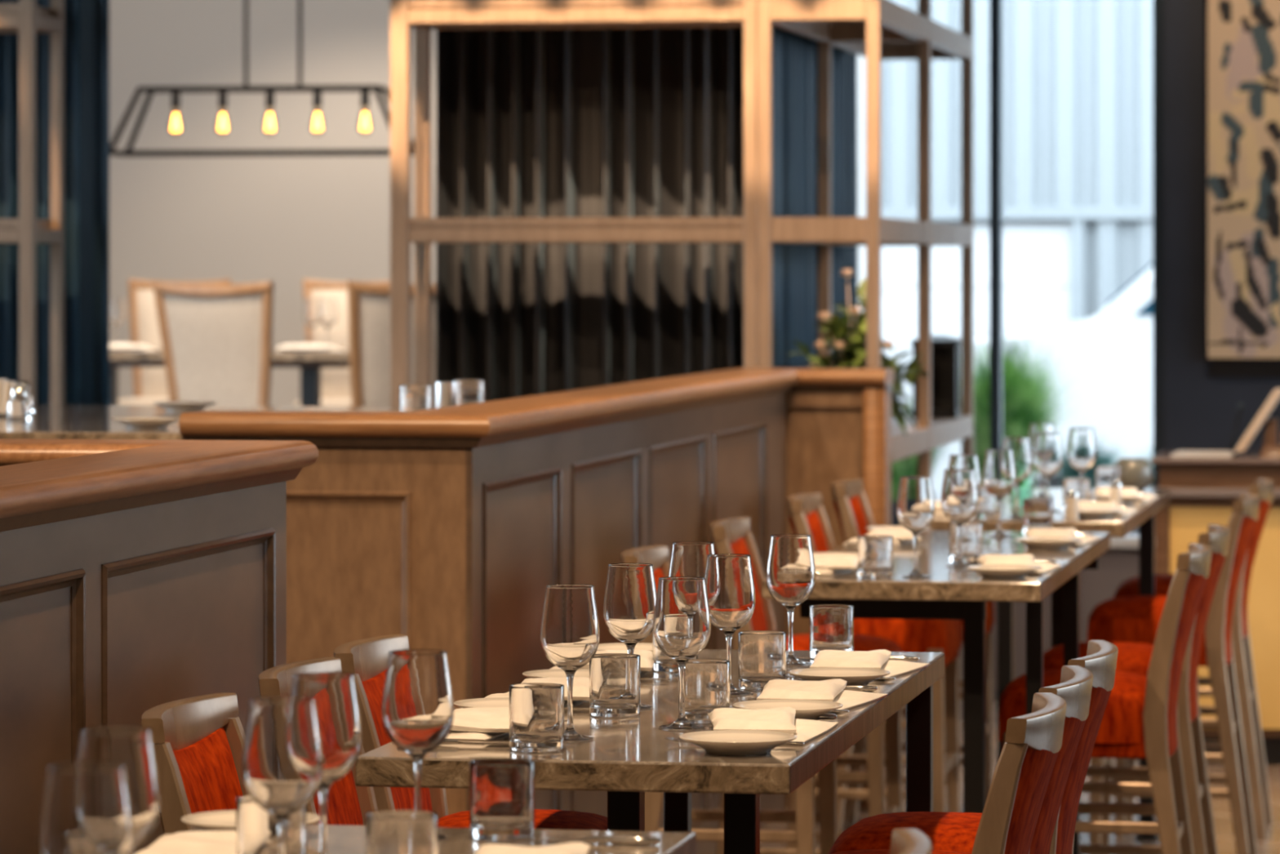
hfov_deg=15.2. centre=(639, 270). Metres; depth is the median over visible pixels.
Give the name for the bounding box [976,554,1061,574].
napkin
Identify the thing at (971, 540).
tumbler
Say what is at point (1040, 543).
plate
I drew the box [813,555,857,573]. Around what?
napkin
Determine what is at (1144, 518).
dining table
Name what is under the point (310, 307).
bowl
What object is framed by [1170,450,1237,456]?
tray
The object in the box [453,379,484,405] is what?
tumbler
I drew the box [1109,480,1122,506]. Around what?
shaker
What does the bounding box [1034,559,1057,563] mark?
knife
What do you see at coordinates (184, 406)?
plate
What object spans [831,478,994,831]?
bar chair
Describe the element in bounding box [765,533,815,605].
bowl
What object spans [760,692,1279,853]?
floor
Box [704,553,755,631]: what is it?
bowl
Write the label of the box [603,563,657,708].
wine glass
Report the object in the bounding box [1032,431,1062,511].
wine glass
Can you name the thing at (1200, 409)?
wall
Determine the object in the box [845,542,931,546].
knife
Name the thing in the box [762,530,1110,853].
dining table
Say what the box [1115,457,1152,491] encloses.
vase
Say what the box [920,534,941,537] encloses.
fork
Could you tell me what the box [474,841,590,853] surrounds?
napkin
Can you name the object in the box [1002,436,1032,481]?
bowl
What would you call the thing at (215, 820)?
plate
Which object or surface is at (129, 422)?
plate
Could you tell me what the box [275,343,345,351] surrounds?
napkin
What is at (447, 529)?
wall
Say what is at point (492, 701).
plate
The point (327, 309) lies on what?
bowl
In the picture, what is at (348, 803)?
bar chair
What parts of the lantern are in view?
post, panel, post, panel, post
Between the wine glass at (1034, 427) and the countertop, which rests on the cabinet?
the countertop
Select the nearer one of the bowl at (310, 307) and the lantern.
the lantern
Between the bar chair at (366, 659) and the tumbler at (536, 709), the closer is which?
the tumbler at (536, 709)
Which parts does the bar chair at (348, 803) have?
rail, leg, backrest, leg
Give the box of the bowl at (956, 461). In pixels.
[947,454,981,495]
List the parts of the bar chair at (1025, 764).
leg, backrest, rail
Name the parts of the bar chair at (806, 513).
leg, rail, backrest, leg, seat, leg, seat frame, leg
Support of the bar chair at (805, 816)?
on the floor at (1224, 835)
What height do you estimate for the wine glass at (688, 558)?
0.222 m
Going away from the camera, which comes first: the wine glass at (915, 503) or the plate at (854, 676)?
the plate at (854, 676)
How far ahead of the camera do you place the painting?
19.35 m
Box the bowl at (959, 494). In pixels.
[941,468,977,522]
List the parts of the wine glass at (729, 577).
stem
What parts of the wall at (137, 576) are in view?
panel, panel moulding, rail, cove moulding, cap rail, panel, panel moulding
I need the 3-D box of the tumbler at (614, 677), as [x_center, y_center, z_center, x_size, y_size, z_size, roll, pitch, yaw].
[-0.038,0.634,7.334,0.078,0.092,0.078,0,0,10]
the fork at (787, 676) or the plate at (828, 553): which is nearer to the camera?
the fork at (787, 676)
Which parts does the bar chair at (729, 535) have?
rail, leg, backrest, leg, seat, leg, leg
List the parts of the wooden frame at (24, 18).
rail, rail, rail, post, rail, rail, post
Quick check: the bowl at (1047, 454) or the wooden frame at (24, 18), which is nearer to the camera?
the bowl at (1047, 454)
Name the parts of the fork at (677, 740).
handle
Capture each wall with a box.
[0,438,318,853]
[109,0,435,405]
[178,368,893,853]
[1162,0,1279,451]
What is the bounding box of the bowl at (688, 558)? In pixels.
[668,541,715,577]
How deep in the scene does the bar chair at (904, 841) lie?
5.49 m
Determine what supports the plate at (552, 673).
on the dining table at (628, 757)
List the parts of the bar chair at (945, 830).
seat, leg, backrest, rail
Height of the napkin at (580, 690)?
0.034 m
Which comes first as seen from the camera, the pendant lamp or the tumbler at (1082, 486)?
the tumbler at (1082, 486)
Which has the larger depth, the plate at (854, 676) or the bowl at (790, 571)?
the bowl at (790, 571)
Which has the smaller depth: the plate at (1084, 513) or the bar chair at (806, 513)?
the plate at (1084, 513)
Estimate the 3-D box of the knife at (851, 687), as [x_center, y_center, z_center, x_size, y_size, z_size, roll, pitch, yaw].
[0.279,0.674,7.768,0.212,0.009,0.021,0,0,12]
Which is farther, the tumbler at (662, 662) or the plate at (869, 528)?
the plate at (869, 528)
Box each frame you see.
[0,0,64,404]
[390,0,757,406]
[757,0,973,476]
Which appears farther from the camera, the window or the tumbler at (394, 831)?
the window
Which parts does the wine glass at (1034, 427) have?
stem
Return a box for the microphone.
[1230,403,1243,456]
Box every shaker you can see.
[1065,489,1079,519]
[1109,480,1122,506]
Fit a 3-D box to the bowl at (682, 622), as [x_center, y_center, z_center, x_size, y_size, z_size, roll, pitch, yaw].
[0.063,0.518,7.144,0.086,0.121,0.086,0,0,-3]
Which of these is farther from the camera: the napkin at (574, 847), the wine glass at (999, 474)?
the wine glass at (999, 474)
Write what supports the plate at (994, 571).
on the dining table at (948, 593)
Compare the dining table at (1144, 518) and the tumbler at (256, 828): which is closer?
the tumbler at (256, 828)
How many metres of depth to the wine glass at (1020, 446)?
13.14 m
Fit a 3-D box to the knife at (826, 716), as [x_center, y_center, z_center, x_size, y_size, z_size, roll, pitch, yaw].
[0.194,0.674,7.276,0.212,0.009,0.020,0,0,12]
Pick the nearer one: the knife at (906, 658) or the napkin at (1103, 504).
the knife at (906, 658)
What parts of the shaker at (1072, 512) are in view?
lid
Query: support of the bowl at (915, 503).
on the wine glass at (915, 503)
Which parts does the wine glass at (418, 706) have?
stem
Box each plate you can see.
[110,417,179,428]
[152,400,216,411]
[181,809,319,830]
[453,697,509,707]
[522,668,589,678]
[596,642,652,651]
[679,729,797,755]
[732,698,843,719]
[787,666,890,684]
[813,551,857,556]
[865,525,930,533]
[966,564,1042,578]
[1014,537,1083,549]
[1063,507,1124,519]
[1090,493,1146,503]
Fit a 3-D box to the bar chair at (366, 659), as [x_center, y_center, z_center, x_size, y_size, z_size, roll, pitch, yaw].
[-0.274,1.184,8.309,0.490,1.072,0.441,0,0,10]
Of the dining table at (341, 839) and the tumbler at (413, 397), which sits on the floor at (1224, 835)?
the dining table at (341, 839)
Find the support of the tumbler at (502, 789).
on the dining table at (341, 839)
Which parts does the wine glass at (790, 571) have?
stem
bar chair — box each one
[141,692,248,835]
[257,657,378,825]
[333,634,607,830]
[620,545,837,853]
[709,517,902,853]
[786,493,961,848]
[827,640,1118,853]
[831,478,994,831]
[831,665,1093,853]
[889,828,932,853]
[971,692,1066,853]
[998,542,1212,853]
[1043,524,1230,853]
[1087,493,1260,853]
[1114,478,1274,839]
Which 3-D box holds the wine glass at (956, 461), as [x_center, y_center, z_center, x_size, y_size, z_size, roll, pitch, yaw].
[0.803,0.569,11.898,0.086,0.222,0.086,0,0,-42]
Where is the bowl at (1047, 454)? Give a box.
[1032,431,1062,475]
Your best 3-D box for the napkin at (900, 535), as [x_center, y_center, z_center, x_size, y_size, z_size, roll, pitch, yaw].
[0.617,0.662,12.011,0.194,0.034,0.311,0,0,7]
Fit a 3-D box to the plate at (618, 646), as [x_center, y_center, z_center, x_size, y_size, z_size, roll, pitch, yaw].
[-0.013,0.668,8.385,0.168,0.023,0.168,0,0,-1]
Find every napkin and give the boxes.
[109,342,157,351]
[135,830,235,853]
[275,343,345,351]
[445,706,509,741]
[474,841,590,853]
[484,676,589,705]
[549,649,653,671]
[707,706,838,744]
[756,678,887,712]
[809,648,928,679]
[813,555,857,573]
[842,528,921,545]
[934,501,946,516]
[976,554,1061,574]
[1024,527,1101,545]
[1078,501,1138,516]
[1093,487,1159,502]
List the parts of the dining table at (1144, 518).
leg, leg, leg, foot plate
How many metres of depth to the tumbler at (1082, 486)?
13.53 m
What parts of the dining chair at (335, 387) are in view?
leg, seat, backrest, rail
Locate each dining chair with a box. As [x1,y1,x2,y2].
[118,279,231,405]
[152,280,273,405]
[293,279,390,406]
[347,280,435,406]
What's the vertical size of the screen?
0.235 m
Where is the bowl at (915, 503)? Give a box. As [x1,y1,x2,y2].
[896,475,934,531]
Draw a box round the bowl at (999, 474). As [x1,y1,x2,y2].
[982,448,1016,497]
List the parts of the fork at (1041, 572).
handle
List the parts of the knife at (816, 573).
blade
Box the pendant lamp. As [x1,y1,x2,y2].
[109,0,414,156]
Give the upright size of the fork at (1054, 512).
0.008 m
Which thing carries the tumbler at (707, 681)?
on the dining table at (628, 757)
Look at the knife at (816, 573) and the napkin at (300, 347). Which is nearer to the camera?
the knife at (816, 573)
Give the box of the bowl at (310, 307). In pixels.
[302,297,320,326]
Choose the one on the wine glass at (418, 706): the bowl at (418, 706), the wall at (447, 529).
the bowl at (418, 706)
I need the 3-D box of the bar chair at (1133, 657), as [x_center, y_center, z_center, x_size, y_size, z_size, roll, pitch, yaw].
[1.236,1.184,12.066,0.490,1.072,0.441,0,0,10]
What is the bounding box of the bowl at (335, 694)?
[289,672,361,782]
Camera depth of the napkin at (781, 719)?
7.00 m
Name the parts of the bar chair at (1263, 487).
leg, leg, seat, leg, backrest, leg, rail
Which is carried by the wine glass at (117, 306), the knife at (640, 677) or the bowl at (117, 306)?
the bowl at (117, 306)
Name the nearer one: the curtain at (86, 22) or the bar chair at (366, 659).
the bar chair at (366, 659)
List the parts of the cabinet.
corner post, shadow rail, panel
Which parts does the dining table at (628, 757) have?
leg, leg, leg, leg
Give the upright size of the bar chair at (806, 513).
1.072 m
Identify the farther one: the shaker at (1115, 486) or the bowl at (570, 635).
the shaker at (1115, 486)
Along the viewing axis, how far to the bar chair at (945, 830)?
8.12 m
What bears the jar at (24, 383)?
on the dining table at (47, 421)
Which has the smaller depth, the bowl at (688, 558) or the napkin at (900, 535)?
the bowl at (688, 558)
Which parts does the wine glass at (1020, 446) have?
stem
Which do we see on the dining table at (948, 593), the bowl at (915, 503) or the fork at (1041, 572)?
the fork at (1041, 572)
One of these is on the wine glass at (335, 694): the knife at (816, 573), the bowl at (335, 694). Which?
the bowl at (335, 694)
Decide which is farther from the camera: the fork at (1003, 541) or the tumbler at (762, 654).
the fork at (1003, 541)
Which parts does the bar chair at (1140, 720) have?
leg, seat, seat frame, leg, leg, backrest, rail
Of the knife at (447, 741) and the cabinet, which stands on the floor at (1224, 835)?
the cabinet
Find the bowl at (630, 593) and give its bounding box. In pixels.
[603,563,657,642]
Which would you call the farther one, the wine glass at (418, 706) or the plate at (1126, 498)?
the plate at (1126, 498)
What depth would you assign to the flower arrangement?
16.63 m
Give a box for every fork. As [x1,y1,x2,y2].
[664,736,804,744]
[729,706,848,712]
[786,675,895,679]
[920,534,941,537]
[955,568,1044,573]
[1003,541,1084,545]
[1053,511,1126,515]
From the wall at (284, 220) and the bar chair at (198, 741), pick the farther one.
the wall at (284, 220)
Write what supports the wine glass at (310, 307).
on the dining table at (310, 363)
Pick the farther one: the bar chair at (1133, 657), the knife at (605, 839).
the bar chair at (1133, 657)
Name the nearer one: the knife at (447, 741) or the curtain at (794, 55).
the knife at (447, 741)
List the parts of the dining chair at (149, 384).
leg, seat, backrest, rail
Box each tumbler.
[235,795,306,853]
[365,809,437,853]
[400,384,432,411]
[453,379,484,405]
[469,757,534,840]
[509,682,564,752]
[589,653,640,717]
[652,631,697,672]
[678,658,730,724]
[737,630,786,690]
[808,604,853,657]
[857,535,893,578]
[949,522,982,563]
[971,484,998,519]
[1022,497,1053,534]
[1062,478,1090,511]
[1095,465,1121,489]
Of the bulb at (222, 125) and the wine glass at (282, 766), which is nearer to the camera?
the wine glass at (282, 766)
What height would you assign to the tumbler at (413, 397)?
0.094 m
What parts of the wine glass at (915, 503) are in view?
stem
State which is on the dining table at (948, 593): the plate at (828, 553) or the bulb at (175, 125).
the plate at (828, 553)
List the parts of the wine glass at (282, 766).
stem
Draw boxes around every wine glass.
[40,762,133,853]
[76,726,159,848]
[109,297,125,343]
[241,696,322,853]
[289,672,361,853]
[302,297,320,343]
[317,298,337,344]
[382,649,453,839]
[540,583,599,741]
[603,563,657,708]
[653,576,711,728]
[668,541,715,675]
[704,553,755,694]
[765,533,815,665]
[896,475,934,577]
[941,468,977,567]
[947,454,981,522]
[982,448,1016,537]
[1002,436,1032,519]
[1028,422,1054,497]
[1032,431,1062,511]
[1066,427,1097,478]
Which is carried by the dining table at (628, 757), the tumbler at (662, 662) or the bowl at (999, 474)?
the tumbler at (662, 662)
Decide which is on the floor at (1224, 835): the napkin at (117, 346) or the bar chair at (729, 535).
the bar chair at (729, 535)
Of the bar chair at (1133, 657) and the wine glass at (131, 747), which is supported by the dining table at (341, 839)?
the wine glass at (131, 747)
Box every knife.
[440,738,509,744]
[494,835,661,844]
[564,706,589,710]
[640,677,668,679]
[798,655,919,661]
[815,572,857,575]
[817,713,837,719]
[843,684,877,691]
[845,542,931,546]
[1015,533,1095,536]
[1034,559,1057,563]
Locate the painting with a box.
[1207,0,1279,377]
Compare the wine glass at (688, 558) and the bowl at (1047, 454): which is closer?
the wine glass at (688, 558)
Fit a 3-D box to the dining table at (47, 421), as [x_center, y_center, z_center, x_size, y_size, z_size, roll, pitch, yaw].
[-1.158,0.745,12.060,1.500,0.750,2.130,0,0,10]
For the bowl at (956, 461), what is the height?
0.121 m
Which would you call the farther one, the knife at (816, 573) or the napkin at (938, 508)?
the napkin at (938, 508)
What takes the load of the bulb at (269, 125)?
attached to the pendant lamp
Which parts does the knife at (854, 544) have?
handle, blade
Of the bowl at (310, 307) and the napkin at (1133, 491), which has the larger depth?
the bowl at (310, 307)
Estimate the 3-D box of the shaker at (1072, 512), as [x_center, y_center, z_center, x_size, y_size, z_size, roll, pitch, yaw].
[1.181,0.640,13.111,0.039,0.080,0.039,0,0,10]
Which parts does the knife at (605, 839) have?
blade, handle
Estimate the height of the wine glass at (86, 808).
0.222 m
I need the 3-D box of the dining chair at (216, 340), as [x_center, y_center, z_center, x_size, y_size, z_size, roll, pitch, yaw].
[-1.724,0.582,20.303,0.531,1.077,0.549,0,0,17]
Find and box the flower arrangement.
[787,268,928,436]
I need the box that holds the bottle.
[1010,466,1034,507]
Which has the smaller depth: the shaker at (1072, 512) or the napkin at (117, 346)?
the shaker at (1072, 512)
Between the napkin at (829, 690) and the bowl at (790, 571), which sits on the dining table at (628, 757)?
the napkin at (829, 690)
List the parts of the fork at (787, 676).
handle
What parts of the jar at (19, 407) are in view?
lid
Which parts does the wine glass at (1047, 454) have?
stem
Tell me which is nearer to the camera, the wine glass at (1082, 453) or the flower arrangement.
the wine glass at (1082, 453)
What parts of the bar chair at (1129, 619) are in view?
leg, leg, seat, seat frame, leg, backrest, leg, rail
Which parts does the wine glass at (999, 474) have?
stem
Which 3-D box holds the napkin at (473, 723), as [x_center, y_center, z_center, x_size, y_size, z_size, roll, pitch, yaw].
[-0.239,0.662,7.075,0.194,0.034,0.311,0,0,10]
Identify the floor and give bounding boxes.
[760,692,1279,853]
[901,623,994,773]
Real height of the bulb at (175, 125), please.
0.211 m
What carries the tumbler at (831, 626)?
on the dining table at (628, 757)
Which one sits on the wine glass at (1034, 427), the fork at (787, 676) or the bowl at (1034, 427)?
the bowl at (1034, 427)
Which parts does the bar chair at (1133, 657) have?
seat, leg, leg, backrest, rail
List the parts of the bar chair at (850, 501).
rail, leg, backrest, leg, seat frame, seat, leg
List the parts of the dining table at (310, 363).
leg, under frame, leg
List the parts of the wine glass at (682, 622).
stem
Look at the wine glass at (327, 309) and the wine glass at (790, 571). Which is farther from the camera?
the wine glass at (327, 309)
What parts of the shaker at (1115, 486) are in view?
lid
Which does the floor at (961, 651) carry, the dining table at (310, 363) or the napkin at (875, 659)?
the dining table at (310, 363)
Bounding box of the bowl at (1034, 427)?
[1028,422,1054,458]
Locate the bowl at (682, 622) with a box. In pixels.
[653,576,711,659]
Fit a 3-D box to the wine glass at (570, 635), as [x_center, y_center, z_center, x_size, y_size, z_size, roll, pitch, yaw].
[-0.102,0.569,6.970,0.086,0.222,0.086,0,0,44]
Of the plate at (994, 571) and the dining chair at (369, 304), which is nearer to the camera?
the plate at (994, 571)
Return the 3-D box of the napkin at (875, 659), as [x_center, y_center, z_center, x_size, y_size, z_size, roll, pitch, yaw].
[0.371,0.662,8.126,0.194,0.034,0.311,0,0,12]
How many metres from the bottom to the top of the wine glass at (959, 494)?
0.222 m
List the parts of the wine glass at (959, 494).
stem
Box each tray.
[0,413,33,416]
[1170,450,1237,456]
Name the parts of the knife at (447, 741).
handle, blade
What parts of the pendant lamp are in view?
rod, rod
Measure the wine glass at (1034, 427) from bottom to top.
0.222 m
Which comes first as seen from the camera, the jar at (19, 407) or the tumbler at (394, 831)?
the tumbler at (394, 831)
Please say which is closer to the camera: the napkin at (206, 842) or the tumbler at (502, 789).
the napkin at (206, 842)
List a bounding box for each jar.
[6,386,31,419]
[16,380,35,412]
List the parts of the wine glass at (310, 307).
stem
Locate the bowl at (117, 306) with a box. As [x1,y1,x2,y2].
[109,297,125,326]
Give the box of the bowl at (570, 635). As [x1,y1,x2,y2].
[540,583,599,669]
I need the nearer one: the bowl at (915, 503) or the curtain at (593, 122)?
the bowl at (915, 503)
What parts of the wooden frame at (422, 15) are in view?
post, rail, post, rail, rail, rail, rail, post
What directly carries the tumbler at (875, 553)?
on the dining table at (948, 593)
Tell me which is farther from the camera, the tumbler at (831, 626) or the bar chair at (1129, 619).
the bar chair at (1129, 619)
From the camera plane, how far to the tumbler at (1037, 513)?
12.32 m
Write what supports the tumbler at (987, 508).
on the dining table at (1144, 518)
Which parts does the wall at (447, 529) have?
panel, panel moulding, rail, panel, panel moulding, cap rail, cove moulding, panel, panel moulding, rail, panel, panel moulding, panel, panel moulding, rail, rail, panel, post, trim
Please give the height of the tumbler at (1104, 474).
0.092 m
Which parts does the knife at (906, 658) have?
handle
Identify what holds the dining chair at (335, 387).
on the floor at (961, 651)
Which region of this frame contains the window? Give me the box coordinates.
[857,0,1162,692]
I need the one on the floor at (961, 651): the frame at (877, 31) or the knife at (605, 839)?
the frame at (877, 31)
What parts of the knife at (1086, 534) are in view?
handle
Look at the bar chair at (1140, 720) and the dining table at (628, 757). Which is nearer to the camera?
the dining table at (628, 757)
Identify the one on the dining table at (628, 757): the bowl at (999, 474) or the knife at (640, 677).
the knife at (640, 677)
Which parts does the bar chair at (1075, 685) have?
seat, backrest, rail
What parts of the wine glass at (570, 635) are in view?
stem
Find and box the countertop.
[1149,451,1279,463]
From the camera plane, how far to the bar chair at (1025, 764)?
6.99 m
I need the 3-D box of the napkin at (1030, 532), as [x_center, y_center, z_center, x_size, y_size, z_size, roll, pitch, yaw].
[1.045,0.662,12.018,0.194,0.034,0.311,0,0,10]
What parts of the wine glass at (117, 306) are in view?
stem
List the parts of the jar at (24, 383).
lid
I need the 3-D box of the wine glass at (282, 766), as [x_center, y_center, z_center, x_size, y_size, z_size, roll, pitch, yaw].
[-0.381,0.569,5.120,0.086,0.222,0.086,0,0,3]
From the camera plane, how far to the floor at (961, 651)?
18.35 m
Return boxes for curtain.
[0,0,109,404]
[435,26,743,401]
[772,25,857,368]
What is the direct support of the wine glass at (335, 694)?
on the dining table at (341, 839)
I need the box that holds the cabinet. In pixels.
[1149,451,1279,765]
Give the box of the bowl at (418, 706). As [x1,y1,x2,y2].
[382,649,453,753]
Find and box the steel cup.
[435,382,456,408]
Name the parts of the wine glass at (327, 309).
stem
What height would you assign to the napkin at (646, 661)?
0.034 m
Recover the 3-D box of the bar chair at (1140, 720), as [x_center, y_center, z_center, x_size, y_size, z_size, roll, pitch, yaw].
[1.091,1.184,11.229,0.490,1.072,0.441,0,0,10]
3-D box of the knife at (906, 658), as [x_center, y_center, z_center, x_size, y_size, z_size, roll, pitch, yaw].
[0.381,0.674,8.355,0.212,0.009,0.020,0,0,9]
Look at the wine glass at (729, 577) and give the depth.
7.69 m
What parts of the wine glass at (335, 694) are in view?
stem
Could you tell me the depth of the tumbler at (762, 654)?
7.77 m
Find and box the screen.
[1233,387,1279,457]
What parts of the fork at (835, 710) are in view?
handle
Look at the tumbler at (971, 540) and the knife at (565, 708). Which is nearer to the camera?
the knife at (565, 708)
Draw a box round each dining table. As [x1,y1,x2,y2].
[0,404,435,439]
[109,346,349,406]
[134,824,696,853]
[355,648,944,853]
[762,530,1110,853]
[899,487,1170,844]
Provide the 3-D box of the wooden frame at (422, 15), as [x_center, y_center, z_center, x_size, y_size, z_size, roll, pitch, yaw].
[-0.193,-0.530,16.247,1.248,3.300,0.400,0,0,10]
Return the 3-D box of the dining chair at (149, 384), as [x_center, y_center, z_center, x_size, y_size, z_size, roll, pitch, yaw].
[-2.358,0.582,23.994,0.531,1.077,0.549,0,0,10]
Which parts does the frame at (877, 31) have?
post, rail, rail, rail, rail, post, rail, rail, rail, post, rail, post, rail, rail, rail, rail, rail, post, rail, rail, rail, post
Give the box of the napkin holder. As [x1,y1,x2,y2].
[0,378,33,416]
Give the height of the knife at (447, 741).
0.009 m
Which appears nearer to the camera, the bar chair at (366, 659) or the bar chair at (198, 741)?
the bar chair at (198, 741)
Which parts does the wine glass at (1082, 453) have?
stem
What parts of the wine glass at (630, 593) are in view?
stem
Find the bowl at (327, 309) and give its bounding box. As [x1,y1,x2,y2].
[317,298,337,326]
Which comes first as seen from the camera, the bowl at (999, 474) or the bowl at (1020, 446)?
the bowl at (999, 474)
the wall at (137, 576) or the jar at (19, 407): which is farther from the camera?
the jar at (19, 407)
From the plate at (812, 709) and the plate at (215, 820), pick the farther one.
the plate at (812, 709)
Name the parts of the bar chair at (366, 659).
rail, leg, backrest, leg, seat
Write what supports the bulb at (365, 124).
attached to the pendant lamp
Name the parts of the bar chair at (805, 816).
rail, leg, backrest, leg, leg, leg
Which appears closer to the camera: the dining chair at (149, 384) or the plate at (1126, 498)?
the plate at (1126, 498)
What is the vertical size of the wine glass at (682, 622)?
0.222 m
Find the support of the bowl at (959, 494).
on the wine glass at (959, 494)
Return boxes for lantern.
[911,334,962,417]
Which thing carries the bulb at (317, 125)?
attached to the pendant lamp
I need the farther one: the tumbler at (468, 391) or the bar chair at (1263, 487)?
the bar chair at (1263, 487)
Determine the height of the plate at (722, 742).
0.023 m
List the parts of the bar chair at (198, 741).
leg, rail, backrest, leg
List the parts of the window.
sill, frame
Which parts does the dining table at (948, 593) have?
leg, leg, leg, leg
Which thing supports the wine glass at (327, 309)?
on the dining table at (310, 363)
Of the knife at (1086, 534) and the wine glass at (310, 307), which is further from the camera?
the wine glass at (310, 307)
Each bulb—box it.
[168,91,182,136]
[215,91,230,136]
[262,90,277,136]
[310,90,324,135]
[357,90,372,135]

